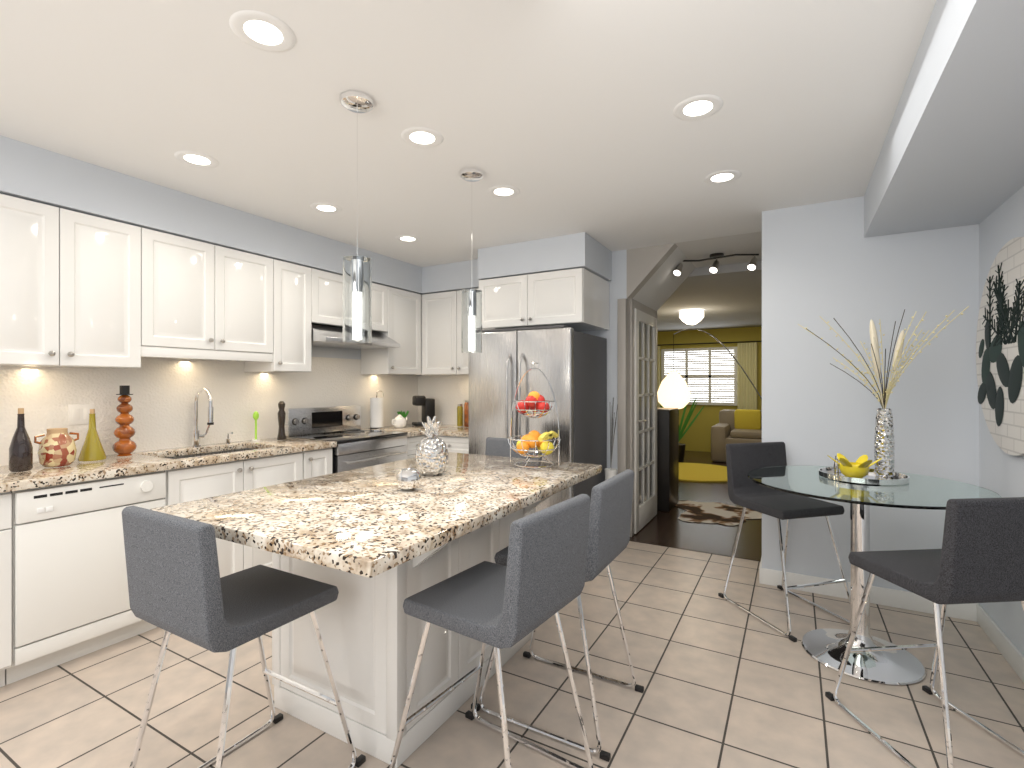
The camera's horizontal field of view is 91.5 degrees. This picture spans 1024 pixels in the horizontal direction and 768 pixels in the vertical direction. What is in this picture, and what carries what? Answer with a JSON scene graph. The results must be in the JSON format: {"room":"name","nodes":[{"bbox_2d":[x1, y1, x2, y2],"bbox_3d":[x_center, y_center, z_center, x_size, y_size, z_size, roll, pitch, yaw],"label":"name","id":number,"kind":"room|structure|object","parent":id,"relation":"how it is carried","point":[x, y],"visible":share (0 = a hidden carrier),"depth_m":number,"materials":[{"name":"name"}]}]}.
{"room":"kitchen","nodes":[
{"label":"kitchen","id":0,"kind":"room"},
{"bbox_2d":[172,456,283,499],"bbox_3d":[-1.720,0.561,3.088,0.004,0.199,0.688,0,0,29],"label":"doors","id":1,"kind":"structure","parent":0,"relation":"attached to","point":[187,483],"depth_m":2.96,"materials":[{"name":"white wood"}]},
{"bbox_2d":[168,346,360,457],"bbox_3d":[-2.743,0.090,2.483,0.120,2.480,7.020,0,0,29],"label":"wall","id":2,"kind":"structure","parent":0,"point":[330,352],"depth_m":4.43,"materials":[{"name":"white paint"}]},
{"bbox_2d":[0,194,63,367],"bbox_3d":[-2.501,-0.487,2.426,0.342,0.794,0.360,0,0,29],"label":"upper cabinet","id":3,"kind":"object","parent":2,"relation":"attached to","point":[31,232],"depth_m":2.41,"materials":[{"name":"white wood"}]},
{"bbox_2d":[64,209,147,368],"bbox_3d":[-2.323,-0.487,2.739,0.342,0.794,0.360,0,0,29],"label":"upper cabinet","id":4,"kind":"object","parent":2,"relation":"attached to","point":[79,290],"depth_m":2.66,"materials":[{"name":"white wood"}]},
{"bbox_2d":[148,229,219,353],"bbox_3d":[-2.134,-0.550,3.074,0.342,0.669,0.410,0,0,29],"label":"upper cabinet","id":5,"kind":"object","parent":2,"relation":"attached to","point":[184,273],"depth_m":3.00,"materials":[{"name":"white wood"}]},
{"bbox_2d":[0,357,415,465],"bbox_3d":[-2.570,0.098,2.660,0.006,0.655,6.300,0,0,30],"label":"backsplash","id":6,"kind":"structure","parent":2,"relation":"attached to","point":[163,391],"depth_m":3.32,"materials":[{"name":"white"}]},
{"bbox_2d":[68,404,94,424],"bbox_3d":[-2.455,0.172,2.848,0.007,0.115,0.120,0,0,29],"label":"electrical outlet plate","id":7,"kind":"object","parent":6,"relation":"attached to","point":[78,414],"visible":0.92,"depth_m":2.84,"materials":[{"name":"white plastic"}]},
{"bbox_2d":[172,448,243,459],"bbox_3d":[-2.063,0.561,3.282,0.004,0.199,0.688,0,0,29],"label":"sink","id":8,"kind":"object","parent":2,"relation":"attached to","point":[230,449],"depth_m":3.32,"materials":[{"name":"silver metal"}]},
{"bbox_2d":[220,246,275,357],"bbox_3d":[-1.932,-0.550,3.431,0.342,0.669,0.410,0,0,29],"label":"upper cabinet","id":9,"kind":"object","parent":2,"relation":"attached to","point":[247,280],"depth_m":3.35,"materials":[{"name":"white wood"}]},
{"bbox_2d":[240,260,315,372],"bbox_3d":[-1.752,-0.487,3.749,0.342,0.794,0.320,0,0,29],"label":"upper cabinet","id":10,"kind":"object","parent":2,"relation":"attached to","point":[295,284],"depth_m":3.66,"materials":[{"name":"white wood"}]},
{"bbox_2d":[316,269,342,327],"bbox_3d":[-1.572,-0.677,4.066,0.342,0.414,0.410,0,0,29],"label":"upper cabinet","id":11,"kind":"object","parent":2,"relation":"attached to","point":[329,286],"depth_m":3.95,"materials":[{"name":"white wood"}]},
{"bbox_2d":[311,324,399,348],"bbox_3d":[-1.405,-0.393,4.207,0.488,0.144,0.810,0,0,29],"label":"range hood","id":12,"kind":"object","parent":2,"relation":"attached to","point":[325,336],"visible":0.58,"depth_m":4.06,"materials":[{"name":"silver metal"}]},
{"bbox_2d":[372,283,391,333],"bbox_3d":[-1.371,-0.677,4.423,0.342,0.414,0.410,0,0,29],"label":"upper cabinet","id":13,"kind":"object","parent":2,"relation":"attached to","point":[381,294],"depth_m":4.46,"materials":[{"name":"white wood"}]},
{"bbox_2d":[361,288,423,375],"bbox_3d":[-1.156,-0.487,4.802,0.342,0.794,0.460,0,0,29],"label":"upper cabinet","id":14,"kind":"object","parent":2,"relation":"attached to","point":[407,307],"depth_m":4.69,"materials":[{"name":"white wood"}]},
{"bbox_2d":[0,0,935,267],"bbox_3d":[-0.538,-1.180,1.740,4.650,0.060,7.900,0,0,29],"label":"ceiling","id":15,"kind":"structure","parent":0,"point":[561,117],"depth_m":2.08,"materials":[{"name":"white paint"}]},
{"bbox_2d":[174,150,218,167],"bbox_3d":[-1.611,-1.147,2.554,0.195,0.005,0.195,0,0,-15],"label":"recessed light","id":16,"kind":"object","parent":15,"relation":"in","point":[202,160],"depth_m":2.55,"materials":[{"name":"white"}]},
{"bbox_2d":[0,135,421,293],"bbox_3d":[-2.629,-1.022,2.203,0.355,0.255,6.445,0,0,29],"label":"bulkhead","id":17,"kind":"object","parent":15,"relation":"attached to","point":[37,174],"depth_m":2.92,"materials":[{"name":"white paint"}]},
{"bbox_2d":[229,10,295,51],"bbox_3d":[-0.812,-1.147,1.631,0.195,0.005,0.195,0,0,-15],"label":"recessed light","id":18,"kind":"object","parent":15,"relation":"in","point":[262,31],"depth_m":1.62,"materials":[{"name":"white"}]},
{"bbox_2d":[310,203,341,212],"bbox_3d":[-1.212,-1.147,3.259,0.195,0.005,0.195,0,0,-15],"label":"recessed light","id":19,"kind":"object","parent":15,"relation":"in","point":[320,207],"depth_m":3.25,"materials":[{"name":"white"}]},
{"bbox_2d":[340,91,373,342],"bbox_3d":[-0.626,-0.659,2.020,0.130,0.979,0.130,0,0,29],"label":"pendant light","id":20,"kind":"object","parent":15,"relation":"hanging from","point":[357,298],"visible":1,"depth_m":1.98,"materials":[{"name":"silver metal"}]},
{"bbox_2d":[395,235,419,241],"bbox_3d":[-0.823,-1.147,3.947,0.195,0.005,0.195,0,0,-15],"label":"recessed light","id":21,"kind":"object","parent":15,"relation":"in","point":[404,238],"depth_m":3.93,"materials":[{"name":"white"}]},
{"bbox_2d":[401,127,442,147],"bbox_3d":[-0.418,-1.147,2.328,0.195,0.005,0.195,0,0,-15],"label":"recessed light","id":22,"kind":"object","parent":15,"relation":"in","point":[424,137],"depth_m":2.32,"materials":[{"name":"white"}]},
{"bbox_2d":[419,259,478,294],"bbox_3d":[-0.587,-1.022,4.954,1.200,0.255,0.355,0,0,29],"label":"ceiling bulkhead","id":23,"kind":"object","parent":15,"relation":"attached to","point":[455,276],"visible":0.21,"depth_m":4.75,"materials":[{"name":"white paint"}]},
{"bbox_2d":[460,168,483,352],"bbox_3d":[-0.219,-0.659,2.720,0.130,0.979,0.130,0,0,29],"label":"pendant light","id":24,"kind":"object","parent":15,"relation":"hanging from","point":[471,320],"visible":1,"depth_m":2.67,"materials":[{"name":"silver metal"}]},
{"bbox_2d":[488,185,519,197],"bbox_3d":[-0.049,-1.147,2.980,0.195,0.005,0.195,0,0,-15],"label":"recessed light","id":25,"kind":"object","parent":15,"relation":"in","point":[500,191],"depth_m":2.97,"materials":[{"name":"white"}]},
{"bbox_2d":[478,232,611,280],"bbox_3d":[0.287,-1.022,4.295,0.970,0.255,0.640,0,0,29],"label":"bulkhead","id":26,"kind":"object","parent":15,"relation":"attached to","point":[585,250],"visible":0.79,"depth_m":4.00,"materials":[{"name":"white paint"}]},
{"bbox_2d":[673,94,722,120],"bbox_3d":[0.774,-1.147,2.078,0.195,0.005,0.195,0,0,-15],"label":"recessed light","id":27,"kind":"object","parent":15,"relation":"in","point":[698,107],"depth_m":2.07,"materials":[{"name":"white"}]},
{"bbox_2d":[673,253,758,275],"bbox_3d":[1.799,-1.063,4.423,0.704,0.171,0.148,0,0,21],"label":"track light","id":28,"kind":"object","parent":15,"relation":"attached to","point":[752,264],"visible":0.98,"depth_m":4.39,"materials":[{"name":"black"}]},
{"bbox_2d":[703,170,740,184],"bbox_3d":[1.168,-1.147,2.775,0.195,0.005,0.195,0,0,-15],"label":"recessed light","id":29,"kind":"object","parent":15,"relation":"in","point":[717,177],"depth_m":2.77,"materials":[{"name":"white"}]},
{"bbox_2d":[864,0,1023,237],"bbox_3d":[0.828,-1.022,0.175,0.530,0.255,6.320,0,0,29],"label":"bulkhead","id":30,"kind":"object","parent":15,"relation":"attached to","point":[951,154],"depth_m":1.80,"materials":[{"name":"white paint"}]},
{"bbox_2d":[0,541,1023,767],"bbox_3d":[-0.784,1.360,1.305,4.650,0.060,6.900,0,0,29],"label":"floor","id":31,"kind":"structure","parent":0,"point":[724,682],"depth_m":2.10,"materials":[{"name":"beige tile"}]},
{"bbox_2d":[0,492,19,686],"bbox_3d":[-2.637,0.896,1.909,0.614,0.868,0.911,0,0,29],"label":"base cabinet","id":32,"kind":"object","parent":31,"relation":"on","point":[9,501],"depth_m":2.15,"materials":[{"name":"white wood"}]},
{"bbox_2d":[20,472,171,679],"bbox_3d":[-2.264,0.896,2.567,0.614,0.868,0.602,0,0,29],"label":"dishwasher","id":33,"kind":"object","parent":31,"relation":"on","point":[64,594],"depth_m":2.35,"materials":[{"name":"white metal"}]},
{"bbox_2d":[0,437,335,491],"bbox_3d":[-2.673,0.440,1.827,0.633,0.040,4.547,0,0,29],"label":"countertop","id":34,"kind":"structure","parent":33,"relation":"on","point":[78,472],"depth_m":2.64,"materials":[{"name":"beige stone"}]},
{"bbox_2d":[9,408,32,471],"bbox_3d":[-2.371,0.268,2.410,0.084,0.302,0.084,0,0,29],"label":"bottle","id":35,"kind":"object","parent":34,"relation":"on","point":[20,453],"visible":1,"depth_m":2.39,"materials":[{"name":"grey glass"}]},
{"bbox_2d":[34,428,78,466],"bbox_3d":[-2.332,0.324,2.560,0.150,0.190,0.180,0,0,29],"label":"jar","id":36,"kind":"object","parent":34,"relation":"on","point":[57,447],"visible":1,"depth_m":2.52,"materials":[{"name":"multicoloured ceramic"}]},
{"bbox_2d":[78,409,106,460],"bbox_3d":[-2.321,0.279,2.761,0.124,0.280,0.124,0,0,29],"label":"bottle","id":37,"kind":"object","parent":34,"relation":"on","point":[92,449],"visible":1,"depth_m":2.74,"materials":[{"name":"yellow glass"}]},
{"bbox_2d":[112,385,136,455],"bbox_3d":[-2.272,0.214,2.929,0.116,0.410,0.116,0,0,29],"label":"vase","id":38,"kind":"object","parent":34,"relation":"on","point":[124,432],"visible":1,"depth_m":2.90,"materials":[{"name":"orange ceramic"}]},
{"bbox_2d":[252,411,259,440],"bbox_3d":[-1.885,0.310,3.675,0.056,0.218,0.056,0,0,29],"label":"brush","id":39,"kind":"object","parent":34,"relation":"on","point":[255,415],"visible":1,"depth_m":3.67,"materials":[{"name":"green plastic"}]},
{"bbox_2d":[277,401,285,439],"bbox_3d":[-1.729,0.273,3.747,0.064,0.292,0.064,0,0,29],"label":"pepper mill","id":40,"kind":"object","parent":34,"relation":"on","point":[281,421],"visible":1,"depth_m":3.73,"materials":[{"name":"brown wood"}]},
{"bbox_2d":[172,476,296,577],"bbox_3d":[-1.907,1.000,3.211,0.602,0.660,0.860,0,0,29],"label":"base cabinet","id":41,"kind":"object","parent":31,"relation":"on","point":[233,557],"depth_m":3.03,"materials":[{"name":"white wood"}]},
{"bbox_2d":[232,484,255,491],"bbox_3d":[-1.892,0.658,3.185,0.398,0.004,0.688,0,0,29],"label":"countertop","id":42,"kind":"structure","parent":41,"relation":"on","point":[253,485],"depth_m":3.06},
{"bbox_2d":[122,506,365,767],"bbox_3d":[-0.864,0.850,1.621,0.472,0.960,0.586,0,0,29],"label":"stool","id":43,"kind":"object","parent":31,"relation":"on","point":[178,586],"visible":1,"depth_m":1.44,"materials":[{"name":"grey fabric"}]},
{"bbox_2d":[284,448,331,479],"bbox_3d":[-1.632,0.896,3.696,0.602,0.868,0.255,0,0,29],"label":"base cabinet","id":44,"kind":"object","parent":31,"relation":"on","point":[298,465],"depth_m":3.46,"materials":[{"name":"white wood"}]},
{"bbox_2d":[284,405,407,473],"bbox_3d":[-1.339,0.762,4.124,0.684,1.135,0.758,0,0,29],"label":"range","id":45,"kind":"object","parent":31,"relation":"on","point":[357,447],"visible":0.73,"depth_m":4.05,"materials":[{"name":"silver metal"}]},
{"bbox_2d":[272,495,551,767],"bbox_3d":[-0.350,0.896,2.300,0.934,0.868,1.060,0,0,29],"label":"kitchen island","id":46,"kind":"object","parent":31,"relation":"on","point":[371,631],"visible":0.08,"depth_m":1.86,"materials":[{"name":"white wood"}]},
{"bbox_2d":[150,452,601,577],"bbox_3d":[-0.376,0.440,2.137,1.020,0.040,1.630,0,0,29],"label":"island countertop","id":47,"kind":"structure","parent":46,"relation":"on","point":[371,521],"depth_m":1.68,"materials":[{"name":"stone"}]},
{"bbox_2d":[396,464,421,490],"bbox_3d":[-0.409,0.368,1.978,0.100,0.103,0.100,0,0,29],"label":"apple","id":48,"kind":"object","parent":47,"relation":"on","point":[409,479],"visible":1,"depth_m":1.94,"materials":[{"name":"silver metal"}]},
{"bbox_2d":[415,416,448,475],"bbox_3d":[-0.373,0.284,2.325,0.156,0.271,0.156,0,0,29],"label":"pineapple","id":49,"kind":"object","parent":47,"relation":"on","point":[431,456],"visible":1,"depth_m":2.27,"materials":[{"name":"silver metal"}]},
{"bbox_2d":[508,363,560,467],"bbox_3d":[0.114,0.154,2.578,0.286,0.527,0.276,0,0,29],"label":"wire fruit basket","id":50,"kind":"object","parent":47,"relation":"on","point":[534,401],"visible":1,"depth_m":2.53,"materials":[{"name":"silver metal"}]},
{"bbox_2d":[407,436,423,458],"bbox_3d":[-1.117,0.896,4.607,0.602,0.868,0.278,0,0,29],"label":"base cabinet","id":51,"kind":"object","parent":31,"relation":"on","point":[412,441],"depth_m":4.42,"materials":[{"name":"white wood"}]},
{"bbox_2d":[424,436,468,453],"bbox_3d":[-0.397,0.896,4.695,0.605,0.868,0.602,0,0,29],"label":"base cabinet","id":52,"kind":"object","parent":31,"relation":"on","point":[455,444],"depth_m":4.40,"materials":[{"name":"white wood"}]},
{"bbox_2d":[364,424,459,435],"bbox_3d":[-0.960,0.440,4.855,0.633,0.040,0.879,0,0,29],"label":"countertop","id":53,"kind":"structure","parent":52,"relation":"on","point":[412,430],"depth_m":4.61,"materials":[{"name":"beige stone"}]},
{"bbox_2d":[368,390,384,428],"bbox_3d":[-1.269,0.240,4.702,0.150,0.358,0.165,0,0,29],"label":"paper towel holder","id":54,"kind":"object","parent":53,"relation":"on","point":[376,412],"visible":1,"depth_m":4.64,"materials":[{"name":"white paper"}]},
{"bbox_2d":[392,414,407,427],"bbox_3d":[-1.074,0.355,4.783,0.140,0.128,0.220,0,0,29],"label":"teapot","id":55,"kind":"object","parent":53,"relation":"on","point":[399,421],"visible":1,"depth_m":4.73,"materials":[{"name":"white ceramic"}]},
{"bbox_2d":[397,411,408,425],"bbox_3d":[-1.099,0.340,5.014,0.124,0.158,0.119,0,0,29],"label":"plant","id":56,"kind":"object","parent":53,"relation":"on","point":[403,414],"visible":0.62,"depth_m":4.99,"materials":[{"name":"green plant"}]},
{"bbox_2d":[412,395,434,425],"bbox_3d":[-0.900,0.266,5.071,0.200,0.305,0.160,0,0,-25],"label":"coffee maker","id":57,"kind":"object","parent":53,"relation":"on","point":[427,405],"visible":0.85,"depth_m":5.01,"materials":[{"name":"black plastic"}]},
{"bbox_2d":[457,404,462,425],"bbox_3d":[-0.516,0.309,4.957,0.060,0.220,0.060,0,0,29],"label":"jar","id":58,"kind":"object","parent":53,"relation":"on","point":[459,414],"visible":1,"depth_m":4.93,"materials":[{"name":"yellow"}]},
{"bbox_2d":[437,425,468,435],"bbox_3d":[-0.382,0.440,4.670,0.555,0.040,0.632,0,0,29],"label":"countertop","id":59,"kind":"structure","parent":52,"relation":"on","point":[462,431],"depth_m":4.43,"materials":[{"name":"beige stone"}]},
{"bbox_2d":[464,400,468,426],"bbox_3d":[-0.429,0.289,4.907,0.084,0.260,0.084,0,0,29],"label":"jar","id":60,"kind":"object","parent":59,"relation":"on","point":[466,413],"visible":0.56,"depth_m":4.87,"materials":[{"name":"brown glass"}]},
{"bbox_2d":[389,494,592,767],"bbox_3d":[-0.067,0.850,1.648,0.586,0.960,0.472,0,0,35],"label":"stool","id":61,"kind":"object","parent":31,"relation":"on","point":[535,582],"visible":1,"depth_m":1.52,"materials":[{"name":"grey fabric"}]},
{"bbox_2d":[485,437,541,459],"bbox_3d":[-0.106,0.850,3.163,0.472,0.960,0.586,0,0,29],"label":"stool","id":62,"kind":"object","parent":31,"relation":"on","point":[498,447],"visible":0.06,"depth_m":3.38,"materials":[{"name":"grey fabric"}]},
{"bbox_2d":[469,325,606,511],"bbox_3d":[0.213,0.448,4.174,0.910,1.765,0.864,0,0,29],"label":"fridge","id":63,"kind":"object","parent":31,"relation":"on","point":[572,365],"visible":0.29,"depth_m":3.86,"materials":[{"name":"grey metal"}]},
{"bbox_2d":[471,469,643,761],"bbox_3d":[0.202,0.850,2.103,0.586,0.960,0.472,0,0,29],"label":"stool","id":64,"kind":"object","parent":31,"relation":"on","point":[610,520],"visible":0.73,"depth_m":1.92,"materials":[{"name":"grey fabric"}]},
{"bbox_2d":[604,397,617,479],"bbox_3d":[0.814,0.719,4.131,0.118,1.220,0.157,0,0,29],"label":"floor vase","id":65,"kind":"object","parent":31,"relation":"on","point":[610,472],"visible":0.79,"depth_m":4.12,"materials":[{"name":"white ceramic"}]},
{"bbox_2d":[629,538,760,560],"bbox_3d":[1.442,1.333,4.010,1.060,0.014,0.060,0,0,29],"label":"threshold","id":66,"kind":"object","parent":31,"relation":"on","point":[699,550],"depth_m":3.99,"materials":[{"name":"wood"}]},
{"bbox_2d":[718,442,849,641],"bbox_3d":[1.599,0.850,2.913,0.472,0.960,0.586,0,0,-16],"label":"stool","id":67,"kind":"object","parent":31,"relation":"on","point":[743,460],"visible":0.79,"depth_m":3.01,"materials":[{"name":"grey fabric"}]},
{"bbox_2d":[747,465,1001,684],"bbox_3d":[1.706,0.905,2.447,1.000,0.850,1.000,0,0,29],"label":"table","id":68,"kind":"object","parent":31,"relation":"on","point":[827,647],"visible":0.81,"depth_m":2.37,"materials":[{"name":"clear glass"}]},
{"bbox_2d":[818,467,909,484],"bbox_3d":[1.783,0.466,2.542,0.380,0.027,0.380,0,0,29],"label":"tray","id":69,"kind":"object","parent":68,"relation":"on","point":[872,478],"visible":0.77,"depth_m":2.47,"materials":[{"name":"white metal"}]},
{"bbox_2d":[833,455,839,471],"bbox_3d":[1.740,0.425,2.669,0.036,0.090,0.035,0,0,29],"label":"shaker","id":70,"kind":"object","parent":69,"relation":"on","point":[836,467],"visible":0.67,"depth_m":2.66,"materials":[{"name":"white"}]},
{"bbox_2d":[827,453,881,477],"bbox_3d":[1.718,0.417,2.509,0.231,0.106,0.208,0,0,29],"label":"flower bowl","id":71,"kind":"object","parent":69,"relation":"on","point":[859,467],"visible":0.98,"depth_m":2.47,"materials":[{"name":"yellow ceramic"}]},
{"bbox_2d":[798,306,968,476],"bbox_3d":[1.853,0.051,2.545,0.686,0.838,0.670,0,0,29],"label":"vase","id":72,"kind":"object","parent":69,"relation":"on","point":[884,446],"visible":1,"depth_m":2.53,"materials":[{"name":"white metal"}]},
{"bbox_2d":[825,497,1023,767],"bbox_3d":[1.596,0.850,1.858,0.472,0.960,0.586,0,0,-6],"label":"stool","id":73,"kind":"object","parent":31,"relation":"on","point":[978,557],"visible":1,"depth_m":1.62,"materials":[{"name":"grey fabric"}]},
{"bbox_2d":[581,250,626,469],"bbox_3d":[0.009,0.090,4.889,2.300,2.480,0.120,0,0,29],"label":"wall","id":74,"kind":"structure","parent":0,"point":[618,286],"depth_m":4.32,"materials":[{"name":"white paint"}]},
{"bbox_2d":[424,291,455,375],"bbox_3d":[-0.632,-0.487,4.977,0.438,0.794,0.342,0,0,29],"label":"upper cabinet","id":75,"kind":"object","parent":74,"relation":"attached to","point":[439,308],"depth_m":4.82,"materials":[{"name":"white wood"}]},
{"bbox_2d":[416,375,468,424],"bbox_3d":[-0.484,0.098,5.094,1.180,0.655,0.007,0,0,30],"label":"backsplash","id":76,"kind":"structure","parent":74,"relation":"attached to","point":[448,391],"depth_m":5.22,"materials":[{"name":"white"}]},
{"bbox_2d":[456,290,468,374],"bbox_3d":[-0.255,-0.487,4.764,0.427,0.794,0.342,0,0,29],"label":"upper cabinet","id":77,"kind":"object","parent":74,"relation":"attached to","point":[462,359],"depth_m":4.70,"materials":[{"name":"white wood"}]},
{"bbox_2d":[476,275,531,329],"bbox_3d":[0.073,-0.677,4.412,0.472,0.414,0.632,0,0,29],"label":"upper cabinet","id":78,"kind":"object","parent":74,"relation":"attached to","point":[504,299],"depth_m":4.13,"materials":[{"name":"white wood"}]},
{"bbox_2d":[528,268,608,331],"bbox_3d":[0.484,-0.677,4.179,0.473,0.414,0.632,0,0,29],"label":"upper cabinet","id":79,"kind":"object","parent":74,"relation":"attached to","point":[577,299],"depth_m":3.93,"materials":[{"name":"white wood"}]},
{"bbox_2d":[617,298,629,473],"bbox_3d":[0.973,0.300,4.333,0.076,2.060,0.138,0,0,29],"label":"door frame","id":80,"kind":"structure","parent":74,"relation":"attached to","point":[622,414],"depth_m":4.28,"materials":[{"name":"grey wood"}]},
{"bbox_2d":[627,243,694,310],"bbox_3d":[1.401,-0.940,4.608,0.400,0.420,0.999,0,0,29],"label":"soffit","id":81,"kind":"structure","parent":0,"point":[654,282],"depth_m":4.30,"materials":[{"name":"grey paint"}]},
{"bbox_2d":[630,450,761,558],"bbox_3d":[3.383,1.361,6.588,6.700,0.058,6.400,0,0,29],"label":"floor","id":82,"kind":"structure","parent":0,"point":[666,527],"depth_m":4.60,"materials":[{"name":"brown wood"}]},
{"bbox_2d":[657,408,678,511],"bbox_3d":[1.289,0.800,5.659,1.070,1.060,0.480,0,0,29],"label":"console","id":83,"kind":"object","parent":82,"relation":"on","point":[667,459],"visible":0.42,"depth_m":5.23,"materials":[{"name":"black wood"}]},
{"bbox_2d":[660,398,704,460],"bbox_3d":[2.872,0.733,8.734,0.865,1.192,0.874,0,0,29],"label":"spiky plant","id":84,"kind":"object","parent":82,"relation":"on","point":[681,445],"visible":0.17,"depth_m":8.68,"materials":[{"name":"green plant"}]},
{"bbox_2d":[679,462,727,481],"bbox_3d":[2.715,1.320,7.541,1.600,0.020,1.600,0,0,29],"label":"rug","id":85,"kind":"object","parent":82,"relation":"on","point":[694,472],"visible":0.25,"depth_m":7.39,"materials":[{"name":"yellow fabric"}]},
{"bbox_2d":[657,328,761,408],"bbox_3d":[2.697,0.302,6.482,1.590,2.056,0.410,0,0,2],"label":"arc floor lamp","id":86,"kind":"object","parent":82,"relation":"on","point":[673,391],"visible":0.77,"depth_m":6.38,"materials":[{"name":"silver metal"}]},
{"bbox_2d":[675,500,761,524],"bbox_3d":[2.114,1.326,5.132,1.073,0.001,0.981,0,0,30],"label":"cowhide rug","id":87,"kind":"object","parent":82,"relation":"on","point":[714,512],"visible":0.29,"depth_m":5.11,"materials":[{"name":"fur"}]},
{"bbox_2d":[711,409,761,462],"bbox_3d":[4.536,0.890,8.423,2.100,0.880,0.970,0,0,29],"label":"sofa","id":88,"kind":"object","parent":82,"relation":"on","point":[738,426],"visible":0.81,"depth_m":8.51,"materials":[{"name":"beige fabric"}]},
{"bbox_2d":[657,327,761,451],"bbox_3d":[4.890,0.090,9.252,6.700,2.480,0.120,0,0,29],"label":"wall","id":89,"kind":"structure","parent":0,"point":[696,436],"depth_m":9.80,"materials":[{"name":"yellow paint"}]},
{"bbox_2d":[661,347,736,405],"bbox_3d":[3.672,-0.150,9.841,1.420,1.120,0.050,0,0,29],"label":"window shutters","id":90,"kind":"object","parent":89,"relation":"attached to","point":[708,376],"visible":0.85,"depth_m":9.75,"materials":[{"name":"white"}]},
{"bbox_2d":[657,341,761,409],"bbox_3d":[3.635,0.254,9.775,2.300,2.112,0.056,0,0,29],"label":"panels","id":91,"kind":"object","parent":89,"relation":"attached to","point":[747,361],"visible":0.33,"depth_m":9.34,"materials":[{"name":"beige"}]},
{"bbox_2d":[657,261,761,331],"bbox_3d":[3.629,-1.140,7.024,6.700,0.140,5.400,0,0,29],"label":"ceiling","id":92,"kind":"structure","parent":0,"point":[727,296],"depth_m":6.32,"materials":[{"name":"grey paint"}]},
{"bbox_2d":[679,309,703,324],"bbox_3d":[2.611,-0.964,7.255,0.340,0.208,0.340,0,0,29],"label":"ceiling light","id":93,"kind":"object","parent":92,"relation":"hanging from","point":[691,317],"visible":1,"depth_m":7.14,"materials":[{"name":"white glass"}]},
{"bbox_2d":[762,196,978,591],"bbox_3d":[2.804,0.090,4.113,1.210,2.480,2.480,0,0,29],"label":"wall","id":94,"kind":"structure","parent":0,"point":[826,262],"depth_m":3.07,"materials":[{"name":"white paint"}]},
{"bbox_2d":[760,565,973,620],"bbox_3d":[2.120,1.278,3.067,1.050,0.105,0.026,0,0,30],"label":"baseboard","id":95,"kind":"structure","parent":94,"relation":"attached to","point":[901,599],"depth_m":3.01,"materials":[{"name":"white"}]},
{"bbox_2d":[974,603,1023,682],"bbox_3d":[1.053,1.278,0.048,0.014,0.105,6.319,0,0,30],"label":"baseboard","id":96,"kind":"structure","parent":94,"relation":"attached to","point":[1013,656],"depth_m":2.46,"materials":[{"name":"white wood"}]},
{"bbox_2d":[979,186,1023,655],"bbox_3d":[1.087,0.090,-0.029,0.120,2.480,6.420,0,0,29],"label":"wall","id":97,"kind":"structure","parent":0,"point":[1001,472],"depth_m":2.49,"materials":[{"name":"white paint"}]},
{"bbox_2d":[976,237,1023,455],"bbox_3d":[2.330,-0.170,2.324,0.030,1.000,1.000,0,0,29],"label":"wall hanging","id":98,"kind":"object","parent":97,"relation":"attached to","point":[1000,353],"visible":1,"depth_m":2.39,"materials":[{"name":"white"}]},
{"bbox_3d":[1.204,0.090,4.788,0.120,2.480,0.880,0,0,30],"label":"wall","id":99,"kind":"structure","parent":0,"visible":0},
{"bbox_2d":[630,298,656,536],"bbox_3d":[1.290,0.292,4.728,0.089,2.075,0.930,0,0,29],"label":"french door","id":100,"kind":"structure","parent":99,"relation":"attached to","point":[643,392],"depth_m":4.64,"materials":[{"name":"painted wood"},{"name":"glass"}]}
]}

